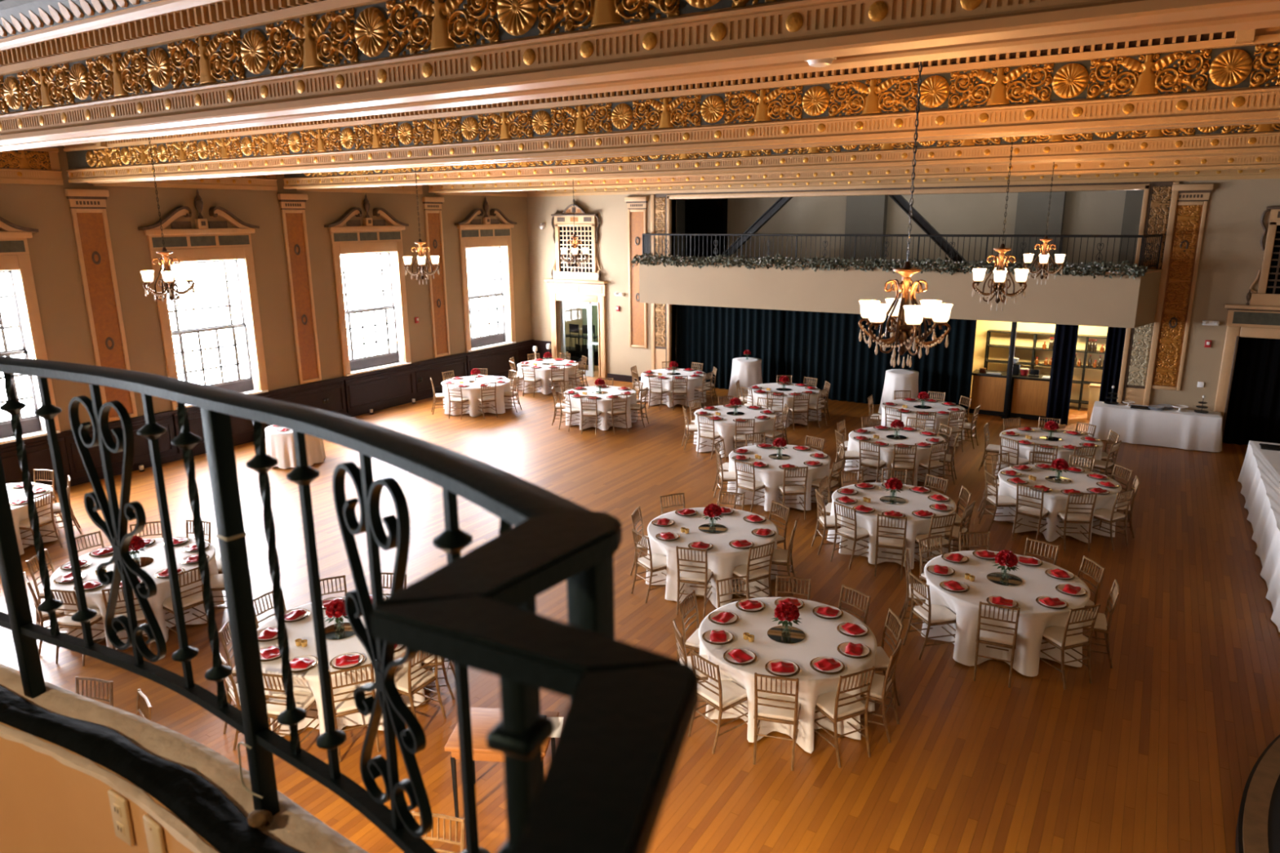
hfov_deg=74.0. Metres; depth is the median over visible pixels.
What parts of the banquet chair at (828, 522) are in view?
post, post, seat frame, seat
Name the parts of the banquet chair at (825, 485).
post, post, seat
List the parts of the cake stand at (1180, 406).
plate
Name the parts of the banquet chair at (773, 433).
seat, seat frame, post, post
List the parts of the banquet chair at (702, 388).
seat, post, post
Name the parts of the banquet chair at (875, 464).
post, rail, seat frame, seat, post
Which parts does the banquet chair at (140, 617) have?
post, rail, rail, seat, seat frame, post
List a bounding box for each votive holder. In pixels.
[294,638,302,646]
[300,639,307,647]
[684,528,688,533]
[742,632,749,639]
[747,634,754,642]
[866,497,871,502]
[964,573,970,579]
[968,575,974,581]
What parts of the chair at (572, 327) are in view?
backrest, seat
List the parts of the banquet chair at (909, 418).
rail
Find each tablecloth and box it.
[6,482,58,555]
[49,537,225,649]
[257,594,432,736]
[264,425,326,469]
[440,375,512,416]
[516,359,580,395]
[563,386,638,431]
[639,368,706,407]
[645,506,778,608]
[693,404,777,457]
[697,596,876,753]
[727,357,762,399]
[727,444,831,511]
[746,382,821,427]
[826,482,956,568]
[844,426,946,486]
[878,368,919,413]
[880,399,964,446]
[920,550,1090,676]
[994,464,1121,542]
[995,427,1103,475]
[1087,400,1222,452]
[1237,440,1279,632]
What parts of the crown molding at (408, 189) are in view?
fluted panel, fluted panel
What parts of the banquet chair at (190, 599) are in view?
seat, seat frame, rail, rail, rail, rail, post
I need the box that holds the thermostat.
[1196,382,1204,387]
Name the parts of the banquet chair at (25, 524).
seat, seat frame, rail, post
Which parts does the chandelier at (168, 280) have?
lamp shade, arm, arm, chain, lamp shade, arm, lamp shade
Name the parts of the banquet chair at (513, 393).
seat, post, post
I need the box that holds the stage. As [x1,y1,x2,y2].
[1235,734,1279,852]
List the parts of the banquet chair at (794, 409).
post, seat, seat frame, post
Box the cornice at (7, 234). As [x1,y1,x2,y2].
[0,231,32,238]
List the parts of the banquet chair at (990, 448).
post, post, seat frame, seat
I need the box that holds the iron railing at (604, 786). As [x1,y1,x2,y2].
[0,355,698,852]
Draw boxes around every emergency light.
[614,292,624,296]
[1202,320,1219,325]
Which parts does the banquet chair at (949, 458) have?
seat, seat frame, post, post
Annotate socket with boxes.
[112,802,121,817]
[115,821,124,835]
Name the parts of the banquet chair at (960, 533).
post, rail, rail, post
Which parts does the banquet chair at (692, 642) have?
post, rail, rail, rail, rail, seat, seat frame, post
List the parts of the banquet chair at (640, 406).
seat, post, post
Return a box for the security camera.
[538,222,544,229]
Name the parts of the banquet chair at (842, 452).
seat, post, post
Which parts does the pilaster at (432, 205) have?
frame rail, frame rail, panel, frame rail, frame rail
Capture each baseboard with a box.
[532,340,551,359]
[607,373,640,382]
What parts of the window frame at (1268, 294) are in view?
rail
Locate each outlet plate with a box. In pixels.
[107,789,134,846]
[142,813,166,852]
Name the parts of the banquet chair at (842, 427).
post, seat, post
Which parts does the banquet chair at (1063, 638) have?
seat, seat frame, post, rail, rail, rail, rail, post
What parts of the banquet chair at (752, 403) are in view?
post, post, seat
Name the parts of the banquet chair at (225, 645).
rail, post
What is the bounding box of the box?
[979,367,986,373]
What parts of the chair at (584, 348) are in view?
backrest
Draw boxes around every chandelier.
[140,137,195,307]
[403,167,439,284]
[560,179,588,271]
[858,62,953,368]
[971,137,1029,311]
[1022,162,1065,284]
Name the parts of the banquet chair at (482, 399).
post, seat, seat frame, post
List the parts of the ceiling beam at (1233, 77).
fluted panel, fluted panel, fluted panel, frieze panel, fluted panel, fluted panel, fluted panel, frieze panel, fluted panel, fluted panel, fluted panel, frieze panel, fluted panel, fluted panel, fluted panel, frieze panel, fluted panel, fluted panel, fluted panel, frieze panel, fluted panel, fluted panel, fluted panel, frieze panel, fluted panel, fluted panel, fluted panel, frieze panel, fluted panel, fluted panel, fluted panel, frieze panel, fluted panel, fluted panel, fluted panel, frieze panel, fluted panel, fluted panel, fluted panel, frieze panel, fluted panel, fluted panel, fluted panel, frieze panel, fluted panel, fluted panel, fluted panel, frieze panel, fluted panel, fluted panel, fluted panel, frieze panel, fluted panel, fluted panel, fluted panel, frieze panel, fluted panel, fluted panel, fluted panel, fluted panel, frieze panel, fluted panel, fluted panel, frieze panel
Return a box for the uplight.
[138,465,144,471]
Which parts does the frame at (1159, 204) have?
relief panel, relief panel, relief panel, relief panel, relief panel, relief panel, relief panel, relief panel, relief panel, relief panel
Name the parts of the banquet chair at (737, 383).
post, seat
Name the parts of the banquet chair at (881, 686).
seat, seat frame, post, rail, rail, rail, post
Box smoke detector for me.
[804,57,836,67]
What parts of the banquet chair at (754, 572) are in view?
post, seat, seat frame, rail, rail, rail, rail, post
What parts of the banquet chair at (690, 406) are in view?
post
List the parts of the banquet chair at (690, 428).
post, post, seat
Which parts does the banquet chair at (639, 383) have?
post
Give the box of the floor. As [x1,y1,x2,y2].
[0,364,1279,852]
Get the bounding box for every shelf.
[457,223,514,228]
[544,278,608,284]
[551,213,598,216]
[983,329,1054,369]
[1070,334,1106,410]
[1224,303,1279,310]
[1266,206,1279,208]
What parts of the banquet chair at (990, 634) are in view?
post, seat frame, rail, seat, rail, rail, rail, post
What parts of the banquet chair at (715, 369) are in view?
seat, post, post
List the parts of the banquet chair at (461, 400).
post, seat frame, seat, post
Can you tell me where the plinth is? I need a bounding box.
[1086,383,1101,419]
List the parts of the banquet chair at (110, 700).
post, rail, rail, post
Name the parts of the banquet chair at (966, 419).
post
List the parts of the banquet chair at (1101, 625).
seat, seat frame, post, post, rail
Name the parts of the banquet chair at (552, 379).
post, seat, post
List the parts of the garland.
stem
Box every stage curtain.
[676,304,782,389]
[781,310,977,413]
[1044,324,1079,425]
[1098,326,1126,401]
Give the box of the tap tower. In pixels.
[1006,357,1020,374]
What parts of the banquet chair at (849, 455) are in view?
post, post, seat, seat frame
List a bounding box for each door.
[544,278,608,379]
[1213,303,1279,444]
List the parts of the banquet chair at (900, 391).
rail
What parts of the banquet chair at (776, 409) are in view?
seat, post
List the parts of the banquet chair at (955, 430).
post, seat, seat frame, post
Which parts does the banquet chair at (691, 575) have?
post, rail, rail, rail, rail, seat frame, seat, post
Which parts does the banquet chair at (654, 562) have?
post, rail, rail, rail, post, seat frame, seat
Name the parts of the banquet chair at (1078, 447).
post, seat, rail, post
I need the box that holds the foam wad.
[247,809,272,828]
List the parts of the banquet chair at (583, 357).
post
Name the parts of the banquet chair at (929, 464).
post, seat, seat frame, post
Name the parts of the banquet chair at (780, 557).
seat, seat frame, post, post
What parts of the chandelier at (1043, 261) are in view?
lamp shade, arm, lamp shade, chain, arm, lamp shade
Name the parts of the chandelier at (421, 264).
lamp shade, arm, chain, lamp shade, arm, lamp shade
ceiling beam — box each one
[0,0,1279,151]
[62,26,1279,183]
[282,123,1279,189]
[427,154,1279,193]
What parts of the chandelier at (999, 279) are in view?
lamp shade, arm, arm, arm, lamp shade, chain, arm, arm, lamp shade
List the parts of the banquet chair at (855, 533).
post, rail, rail, rail, rail, seat, seat frame, post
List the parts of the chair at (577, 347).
seat, backrest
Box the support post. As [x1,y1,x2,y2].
[1000,321,1017,418]
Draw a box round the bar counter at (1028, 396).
[968,368,1049,420]
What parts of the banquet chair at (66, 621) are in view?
post, rail, rail, rail, rail, post, seat, seat frame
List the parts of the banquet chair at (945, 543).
post, seat, seat frame, rail, rail, rail, post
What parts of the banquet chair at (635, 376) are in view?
post, seat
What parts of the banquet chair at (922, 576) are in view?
post, rail, rail, rail, post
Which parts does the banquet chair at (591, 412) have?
post, seat, seat frame, post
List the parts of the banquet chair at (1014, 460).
post, rail, seat frame, seat, post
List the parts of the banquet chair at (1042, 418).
rail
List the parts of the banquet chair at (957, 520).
seat, post, post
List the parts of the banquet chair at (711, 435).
post, seat frame, seat, post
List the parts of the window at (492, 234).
casing, raking cornice, sash rail, sash rail, sash rail, casing, sash rail, apron panel, sill, sash rail, raking cornice, sash rail, casing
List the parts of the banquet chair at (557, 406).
post, post, seat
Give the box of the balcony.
[638,256,1162,328]
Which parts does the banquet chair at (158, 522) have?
rail, rail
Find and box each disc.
[133,556,153,567]
[324,622,355,639]
[468,380,483,382]
[542,362,554,364]
[591,391,608,394]
[666,372,680,375]
[698,523,726,533]
[726,411,744,415]
[767,625,805,644]
[768,453,790,459]
[776,387,791,391]
[879,496,906,504]
[886,434,906,439]
[913,404,931,408]
[986,572,1022,586]
[1039,435,1062,441]
[1044,475,1071,483]
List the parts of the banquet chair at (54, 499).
post, rail, rail, post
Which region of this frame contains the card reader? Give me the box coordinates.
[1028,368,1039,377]
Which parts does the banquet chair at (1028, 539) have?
post, rail, rail, post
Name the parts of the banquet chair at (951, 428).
post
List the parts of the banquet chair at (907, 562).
post, post, rail, seat frame, seat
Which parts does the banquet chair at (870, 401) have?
post, post, seat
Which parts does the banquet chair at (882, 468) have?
post, rail, post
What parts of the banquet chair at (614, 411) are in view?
post, seat, seat frame, post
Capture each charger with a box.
[53,573,85,583]
[60,560,91,570]
[73,584,103,591]
[88,551,113,556]
[154,567,185,578]
[162,537,190,546]
[180,554,208,564]
[182,542,210,552]
[257,631,277,641]
[261,645,280,662]
[284,608,310,622]
[291,655,317,672]
[329,652,364,670]
[651,519,675,526]
[655,533,679,541]
[675,509,697,515]
[688,542,713,550]
[702,629,734,644]
[707,610,738,625]
[720,509,734,515]
[723,648,756,665]
[728,541,754,549]
[735,599,765,612]
[742,515,766,523]
[751,528,775,537]
[764,658,799,677]
[774,597,804,609]
[803,461,822,466]
[809,454,828,458]
[809,656,844,674]
[812,605,843,619]
[835,497,857,503]
[836,488,858,494]
[836,622,869,637]
[837,641,871,658]
[852,506,875,513]
[854,483,875,488]
[881,511,905,519]
[909,487,931,493]
[911,510,935,518]
[926,565,955,576]
[927,495,950,502]
[928,504,952,511]
[939,580,969,592]
[941,553,968,563]
[972,550,995,559]
[986,595,1018,608]
[1000,471,1022,476]
[1006,478,1029,484]
[1011,466,1031,471]
[1016,555,1043,566]
[1030,485,1053,492]
[1035,595,1068,608]
[1044,568,1075,580]
[1055,584,1087,596]
[1060,489,1084,496]
[1086,474,1109,479]
[1086,488,1110,494]
[1096,481,1119,488]
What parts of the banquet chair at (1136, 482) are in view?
seat, post, post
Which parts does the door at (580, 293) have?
casing, rail, casing, rail, rail, casing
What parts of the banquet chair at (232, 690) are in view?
post, rail, post, seat, seat frame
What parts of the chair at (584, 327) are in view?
backrest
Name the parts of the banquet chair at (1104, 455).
seat, post, post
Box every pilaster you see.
[63,188,137,422]
[277,193,321,384]
[422,196,450,357]
[624,196,648,348]
[1151,183,1213,391]
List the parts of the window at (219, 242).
casing, raking cornice, sash rail, casing, sash rail, sash rail, sill, sash rail, raking cornice, apron panel, sash rail, sash rail, casing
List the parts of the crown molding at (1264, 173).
fluted panel, fluted panel, fluted panel, fluted panel, fluted panel, fluted panel, fluted panel, fluted panel, fluted panel, fluted panel, fluted panel, fluted panel, fluted panel, fluted panel, fluted panel, fluted panel, fluted panel, fluted panel, fluted panel, fluted panel, fluted panel, fluted panel, fluted panel, fluted panel, fluted panel, fluted panel, fluted panel, fluted panel, fluted panel, fluted panel, fluted panel, fluted panel, fluted panel, fluted panel, fluted panel, fluted panel, fluted panel, fluted panel, fluted panel, fluted panel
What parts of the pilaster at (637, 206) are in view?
frame rail, frame rail, panel, frame rail, frame rail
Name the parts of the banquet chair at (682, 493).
post, rail, rail, post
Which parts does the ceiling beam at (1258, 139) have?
fluted panel, fluted panel, fluted panel, frieze panel, fluted panel, fluted panel, fluted panel, frieze panel, fluted panel, fluted panel, fluted panel, frieze panel, fluted panel, fluted panel, fluted panel, frieze panel, fluted panel, fluted panel, fluted panel, frieze panel, fluted panel, fluted panel, fluted panel, frieze panel, fluted panel, fluted panel, fluted panel, frieze panel, fluted panel, fluted panel, fluted panel, frieze panel, fluted panel, fluted panel, fluted panel, frieze panel, fluted panel, fluted panel, fluted panel, frieze panel, fluted panel, fluted panel, fluted panel, frieze panel, fluted panel, fluted panel, fluted panel, frieze panel, fluted panel, fluted panel, fluted panel, frieze panel, fluted panel, fluted panel, fluted panel, frieze panel, fluted panel, fluted panel, fluted panel, frieze panel, fluted panel, fluted panel, fluted panel, frieze panel, fluted panel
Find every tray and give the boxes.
[986,371,1001,374]
[1130,404,1150,409]
[1131,405,1149,408]
[1259,443,1279,450]
[1260,444,1279,448]
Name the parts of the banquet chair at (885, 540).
post, rail, rail, rail, seat frame, rail, seat, post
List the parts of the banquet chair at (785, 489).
post, seat frame, seat, rail, rail, rail, post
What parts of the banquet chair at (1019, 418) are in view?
post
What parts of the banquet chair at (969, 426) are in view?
seat, seat frame, post, post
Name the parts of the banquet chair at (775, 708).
post, rail, rail, rail, rail, seat frame, seat, post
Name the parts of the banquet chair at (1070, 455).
post, rail, rail, post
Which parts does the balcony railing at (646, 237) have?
post, post, post, post, post, rail, rail, post, post, post, post, post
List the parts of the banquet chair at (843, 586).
post, rail, rail, rail, post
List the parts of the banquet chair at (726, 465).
post, post, seat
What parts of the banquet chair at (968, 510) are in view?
seat, seat frame, post, post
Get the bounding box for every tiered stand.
[1103,385,1118,404]
[1194,395,1208,413]
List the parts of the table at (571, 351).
modesty panel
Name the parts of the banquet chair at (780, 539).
post, rail, rail, seat, post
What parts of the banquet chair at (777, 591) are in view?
post, rail, rail, post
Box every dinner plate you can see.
[55,573,83,582]
[62,560,88,568]
[83,579,102,589]
[90,546,113,555]
[156,567,182,577]
[174,537,187,544]
[182,554,207,563]
[184,542,208,551]
[257,626,277,639]
[259,644,279,659]
[284,608,307,620]
[289,655,316,671]
[322,596,344,608]
[331,652,362,667]
[653,518,673,525]
[657,532,678,539]
[676,508,696,515]
[689,541,711,549]
[704,629,732,643]
[710,610,737,623]
[720,506,733,513]
[725,648,755,663]
[730,539,752,547]
[733,455,749,459]
[737,599,764,610]
[744,515,764,521]
[752,528,773,535]
[767,659,797,675]
[776,596,802,607]
[804,460,821,465]
[810,453,826,457]
[812,657,842,672]
[814,605,841,617]
[836,497,856,502]
[838,488,857,493]
[839,622,867,635]
[839,641,869,656]
[853,505,874,511]
[855,482,874,488]
[911,486,929,492]
[913,510,933,516]
[928,494,949,501]
[928,564,953,574]
[930,503,951,510]
[941,580,968,591]
[942,552,967,561]
[974,550,996,558]
[988,595,1016,607]
[1001,470,1020,475]
[1008,478,1027,483]
[1012,465,1031,470]
[1017,555,1041,564]
[1037,595,1066,607]
[1047,568,1073,578]
[1057,583,1085,595]
[1088,473,1107,479]
[1088,487,1108,493]
[1097,481,1118,487]
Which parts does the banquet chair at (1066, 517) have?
post, seat frame, seat, rail, rail, rail, rail, post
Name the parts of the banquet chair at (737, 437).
post, seat, seat frame, rail, post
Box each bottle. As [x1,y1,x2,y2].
[1035,356,1039,364]
[1042,341,1046,349]
[1044,357,1048,364]
[1048,337,1052,349]
[1050,337,1053,349]
[1074,354,1076,365]
[1076,359,1081,366]
[1087,339,1090,351]
[1088,355,1091,367]
[1089,339,1093,351]
[1092,360,1097,367]
[1093,339,1097,351]
[1097,355,1101,368]
[1099,344,1104,352]
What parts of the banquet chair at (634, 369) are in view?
post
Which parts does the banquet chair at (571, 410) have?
post, post, seat, seat frame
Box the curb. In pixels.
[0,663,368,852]
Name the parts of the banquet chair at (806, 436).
rail, post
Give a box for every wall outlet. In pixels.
[322,397,329,404]
[417,377,422,382]
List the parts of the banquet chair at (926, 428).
seat, rail, post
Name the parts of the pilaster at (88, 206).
frame rail, frame rail, panel, frame rail, frame rail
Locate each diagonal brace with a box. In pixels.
[720,196,793,257]
[888,195,968,263]
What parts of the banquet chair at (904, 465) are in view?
post, seat, seat frame, rail, rail, rail, post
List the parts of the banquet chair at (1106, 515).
seat, seat frame, post, rail, post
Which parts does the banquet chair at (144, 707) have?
post, rail, rail, post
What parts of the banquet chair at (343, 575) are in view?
rail, rail, post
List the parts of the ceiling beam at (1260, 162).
fluted panel, fluted panel, fluted panel, fluted panel, fluted panel, fluted panel, fluted panel, fluted panel, fluted panel, fluted panel, fluted panel, fluted panel, fluted panel, fluted panel, fluted panel, fluted panel, fluted panel, fluted panel, fluted panel, fluted panel, fluted panel, fluted panel, fluted panel, fluted panel, fluted panel, fluted panel, fluted panel, fluted panel, fluted panel, fluted panel, fluted panel, fluted panel, fluted panel, fluted panel, fluted panel, fluted panel, fluted panel, fluted panel, fluted panel, fluted panel, fluted panel, fluted panel, fluted panel, fluted panel, fluted panel, fluted panel, fluted panel, fluted panel, fluted panel, fluted panel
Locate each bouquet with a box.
[128,535,146,562]
[324,598,347,631]
[471,368,480,381]
[542,351,551,362]
[594,378,604,391]
[668,361,678,373]
[701,503,724,527]
[729,397,741,413]
[742,350,751,358]
[771,437,787,455]
[772,601,801,634]
[778,375,789,388]
[884,477,904,499]
[888,419,904,435]
[916,391,929,406]
[992,549,1019,578]
[1044,420,1060,438]
[1050,457,1069,478]
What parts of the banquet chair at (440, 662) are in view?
seat, seat frame, post, post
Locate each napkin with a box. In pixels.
[10,497,26,504]
[14,482,22,487]
[33,487,45,493]
[61,572,73,582]
[63,560,87,568]
[83,580,101,588]
[92,547,113,555]
[142,538,151,544]
[158,568,181,576]
[173,537,186,544]
[186,554,198,562]
[189,543,197,551]
[257,626,277,639]
[259,645,279,658]
[276,427,288,431]
[284,608,306,620]
[289,657,314,668]
[322,597,342,607]
[335,654,359,666]
[657,518,670,525]
[660,532,675,539]
[677,508,694,515]
[691,542,709,548]
[699,411,706,414]
[704,406,715,408]
[710,630,726,641]
[711,416,721,419]
[711,611,734,623]
[720,506,730,512]
[727,648,752,663]
[732,539,751,546]
[736,448,747,453]
[736,455,746,459]
[739,600,761,608]
[746,514,763,522]
[748,405,759,408]
[753,462,766,466]
[755,528,771,535]
[757,415,767,418]
[759,443,772,447]
[763,409,772,413]
[770,661,794,672]
[778,598,800,606]
[782,463,795,468]
[795,445,808,449]
[806,461,820,465]
[813,658,840,671]
[814,453,823,457]
[816,606,839,616]
[838,496,854,502]
[840,488,854,493]
[841,622,865,635]
[844,642,862,655]
[854,505,872,512]
[856,428,867,432]
[856,435,868,439]
[857,482,873,488]
[875,425,888,429]
[875,441,886,444]
[884,510,902,516]
[897,443,909,447]
[898,408,909,412]
[902,426,915,431]
[904,397,915,400]
[911,486,928,492]
[914,510,933,516]
[916,442,930,446]
[921,431,934,435]
[929,437,939,442]
[930,494,947,501]
[933,564,948,573]
[934,503,946,510]
[937,410,949,413]
[943,402,955,405]
[943,580,964,591]
[946,553,964,562]
[951,408,959,410]
[976,550,995,557]
[991,596,1013,605]
[1005,431,1015,435]
[1005,470,1016,475]
[1010,477,1026,483]
[1013,465,1029,470]
[1018,426,1031,431]
[1018,440,1032,444]
[1018,556,1037,564]
[1034,484,1049,490]
[1037,463,1052,468]
[1039,597,1065,606]
[1050,568,1070,577]
[1062,583,1080,594]
[1063,444,1078,448]
[1064,488,1080,494]
[1066,431,1079,435]
[1066,466,1081,471]
[1083,442,1095,446]
[1084,436,1095,440]
[1089,473,1106,478]
[1089,487,1107,493]
[1100,481,1115,486]
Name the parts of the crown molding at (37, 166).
fluted panel, frieze panel, fluted panel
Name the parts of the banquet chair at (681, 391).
post, seat, post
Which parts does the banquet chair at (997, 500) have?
post, post, seat frame, seat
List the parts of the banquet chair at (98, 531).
rail, rail, post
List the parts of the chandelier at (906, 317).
lamp shade, arm, lamp shade, arm, lamp shade, arm, chain, lamp shade, arm, arm, lamp shade, lamp shade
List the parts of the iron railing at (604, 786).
post, rail, post, handrail, handrail, handrail, post, handrail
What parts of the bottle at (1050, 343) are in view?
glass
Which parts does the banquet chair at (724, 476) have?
post, post, seat, seat frame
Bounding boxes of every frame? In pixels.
[650,181,1179,405]
[1245,206,1279,306]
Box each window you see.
[0,216,60,444]
[137,189,268,410]
[324,193,411,376]
[454,196,516,352]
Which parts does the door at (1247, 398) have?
casing, casing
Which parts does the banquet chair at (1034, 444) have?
post, rail, post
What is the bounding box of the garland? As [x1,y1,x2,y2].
[631,252,1147,279]
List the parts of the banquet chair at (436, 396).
post, post, seat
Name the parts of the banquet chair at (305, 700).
rail, rail, rail, rail, seat, seat frame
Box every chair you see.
[18,491,62,547]
[23,571,66,654]
[26,549,55,623]
[33,468,62,519]
[42,588,105,666]
[53,475,81,533]
[75,530,104,556]
[75,675,113,706]
[102,582,151,651]
[129,520,162,537]
[136,688,151,720]
[162,567,208,632]
[186,519,211,543]
[209,573,226,608]
[215,557,222,591]
[218,621,237,703]
[220,655,270,751]
[253,591,286,628]
[262,672,319,742]
[320,574,346,595]
[329,662,379,762]
[381,572,406,595]
[394,652,446,719]
[410,810,465,852]
[421,653,454,699]
[430,377,444,414]
[441,370,454,381]
[446,382,469,419]
[472,368,487,375]
[477,382,497,419]
[503,375,521,412]
[508,369,519,403]
[509,356,517,384]
[509,360,523,391]
[521,364,542,397]
[527,353,539,360]
[548,364,564,397]
[551,386,565,425]
[558,352,570,359]
[558,391,579,431]
[560,379,573,414]
[565,333,576,347]
[565,343,581,364]
[568,324,587,350]
[568,360,584,387]
[577,344,595,371]
[578,355,588,386]
[580,395,601,435]
[582,324,597,351]
[597,377,613,386]
[607,393,627,433]
[630,365,640,395]
[630,386,648,426]
[630,506,648,575]
[631,370,648,404]
[631,528,666,603]
[632,380,644,417]
[648,374,667,409]
[659,492,684,515]
[662,361,675,368]
[671,375,687,410]
[671,618,708,702]
[675,546,712,618]
[678,589,699,655]
[681,405,697,450]
[687,648,747,754]
[688,398,701,439]
[691,362,703,371]
[693,371,713,407]
[696,414,719,459]
[706,366,717,401]
[712,439,728,491]
[713,448,736,504]
[715,575,749,608]
[718,395,735,405]
[718,490,744,510]
[732,541,774,599]
[733,418,755,450]
[733,459,764,512]
[735,379,747,405]
[742,386,761,407]
[745,432,765,446]
[752,672,800,770]
[756,397,773,409]
[760,413,786,443]
[766,391,783,422]
[768,500,790,550]
[770,520,797,594]
[775,575,811,599]
[776,375,791,383]
[776,403,789,444]
[777,466,808,520]
[788,391,810,431]
[803,376,817,386]
[804,435,824,451]
[808,387,828,427]
[810,457,844,504]
[811,488,840,555]
[813,666,875,768]
[815,475,831,537]
[820,381,831,419]
[829,445,844,492]
[830,501,869,569]
[833,419,848,466]
[835,429,859,474]
[838,584,871,624]
[840,469,863,487]
[857,440,885,483]
[860,638,902,742]
[861,415,879,428]
[867,395,881,427]
[874,514,906,580]
[874,608,903,706]
[881,467,906,484]
[884,405,906,426]
[890,444,917,485]
[893,390,911,399]
[898,549,927,628]
[902,572,955,659]
[905,417,925,430]
[913,533,942,604]
[914,411,936,432]
[914,513,956,565]
[917,440,949,489]
[924,474,948,495]
[927,391,945,401]
[937,409,966,453]
[937,422,952,472]
[938,432,959,484]
[943,500,975,553]
[952,485,971,551]
[958,395,971,438]
[959,404,980,448]
[959,532,990,551]
[973,601,1020,688]
[977,422,999,471]
[977,459,999,518]
[978,470,1016,531]
[986,452,1009,505]
[996,435,1028,479]
[1003,417,1020,431]
[1011,483,1048,545]
[1023,537,1059,564]
[1028,451,1053,464]
[1031,443,1057,464]
[1038,417,1060,429]
[1040,603,1100,689]
[1055,492,1097,551]
[1067,445,1096,471]
[1068,454,1095,471]
[1075,421,1096,436]
[1077,555,1105,639]
[1082,578,1119,668]
[1089,440,1121,479]
[1091,488,1134,551]
[1099,430,1119,478]
[1111,463,1133,514]
[1115,475,1140,537]
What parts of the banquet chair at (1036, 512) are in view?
post, rail, rail, rail, rail, seat frame, seat, post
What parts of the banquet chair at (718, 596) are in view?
post, rail, rail, rail, post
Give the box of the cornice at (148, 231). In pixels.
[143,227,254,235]
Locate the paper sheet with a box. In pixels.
[546,716,563,737]
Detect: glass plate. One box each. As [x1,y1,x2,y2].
[1148,404,1164,408]
[1158,404,1172,407]
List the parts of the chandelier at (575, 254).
lamp shade, chain, lamp shade, lamp shade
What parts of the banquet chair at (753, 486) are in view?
post, rail, rail, seat frame, seat, post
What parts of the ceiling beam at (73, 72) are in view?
frieze panel, fluted panel, fluted panel, frieze panel, fluted panel, fluted panel, fluted panel, frieze panel, fluted panel, fluted panel, fluted panel, frieze panel, fluted panel, fluted panel, fluted panel, frieze panel, fluted panel, fluted panel, fluted panel, frieze panel, fluted panel, fluted panel, fluted panel, frieze panel, fluted panel, fluted panel, fluted panel, frieze panel, fluted panel, fluted panel, fluted panel, fluted panel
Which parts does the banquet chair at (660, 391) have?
post, seat, seat frame, post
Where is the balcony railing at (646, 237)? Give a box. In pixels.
[642,232,1163,269]
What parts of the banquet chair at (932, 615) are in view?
post, rail, rail, rail, rail, post, seat frame, seat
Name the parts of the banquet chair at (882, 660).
seat, seat frame, post, rail, rail, rail, rail, post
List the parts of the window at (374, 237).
casing, raking cornice, sash rail, casing, sash rail, sash rail, sash rail, apron panel, sill, raking cornice, sash rail, sash rail, casing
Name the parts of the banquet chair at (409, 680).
post, seat, seat frame, rail, rail, rail, post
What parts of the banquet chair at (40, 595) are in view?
post, rail, seat frame, seat, post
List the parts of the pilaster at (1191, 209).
frame rail, frame rail, relief panel, relief panel, relief panel, relief panel, relief panel, relief panel, frame rail, frame rail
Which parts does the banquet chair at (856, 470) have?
post, rail, rail, post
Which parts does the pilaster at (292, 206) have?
frame rail, frame rail, panel, frame rail, frame rail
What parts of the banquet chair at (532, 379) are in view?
post, seat, post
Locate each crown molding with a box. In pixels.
[0,146,63,185]
[93,174,277,190]
[295,185,422,194]
[435,191,527,196]
[527,168,1279,196]
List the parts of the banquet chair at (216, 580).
seat, seat frame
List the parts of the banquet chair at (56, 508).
seat, post, post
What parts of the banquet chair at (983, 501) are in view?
post, post, seat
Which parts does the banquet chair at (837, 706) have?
post, seat frame, seat, rail, rail, rail, rail, post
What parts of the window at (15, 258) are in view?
sash rail, casing, sash rail, sash rail, sash rail, raking cornice, sash rail, apron panel, sill, sash rail, casing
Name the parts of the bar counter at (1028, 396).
panel, frame post, panel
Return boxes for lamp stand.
[533,346,537,359]
[546,343,551,358]
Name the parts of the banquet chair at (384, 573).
rail, post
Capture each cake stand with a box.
[1122,400,1134,406]
[1172,404,1188,412]
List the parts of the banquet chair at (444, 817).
rail, rail, rail, post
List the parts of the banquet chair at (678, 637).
post, rail, rail, rail, post, seat, seat frame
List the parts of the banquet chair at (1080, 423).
rail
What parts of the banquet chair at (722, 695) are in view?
post, rail, rail, rail, rail, post, seat, seat frame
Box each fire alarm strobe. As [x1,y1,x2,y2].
[414,316,418,323]
[1204,339,1211,347]
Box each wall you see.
[0,145,582,431]
[526,178,1279,411]
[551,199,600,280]
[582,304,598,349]
[675,190,1143,367]
[969,320,1107,408]
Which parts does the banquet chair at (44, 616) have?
rail, post, post, seat frame, seat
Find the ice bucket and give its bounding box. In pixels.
[1020,368,1029,375]
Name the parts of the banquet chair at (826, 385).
post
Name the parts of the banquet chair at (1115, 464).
post, rail, post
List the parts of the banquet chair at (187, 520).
post, rail, post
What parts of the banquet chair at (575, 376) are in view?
seat, post, post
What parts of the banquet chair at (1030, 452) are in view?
post, rail, rail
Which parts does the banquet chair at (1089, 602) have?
post, rail, seat, rail, rail, post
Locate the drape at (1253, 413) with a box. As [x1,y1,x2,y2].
[1222,336,1279,444]
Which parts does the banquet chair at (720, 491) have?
post, rail, rail, post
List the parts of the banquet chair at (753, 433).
rail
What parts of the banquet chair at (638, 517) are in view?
post, post, seat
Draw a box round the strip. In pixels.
[0,685,301,852]
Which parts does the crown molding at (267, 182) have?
fluted panel, fluted panel, fluted panel, fluted panel, fluted panel, frieze panel, fluted panel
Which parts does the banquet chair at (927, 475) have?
post, rail, rail, post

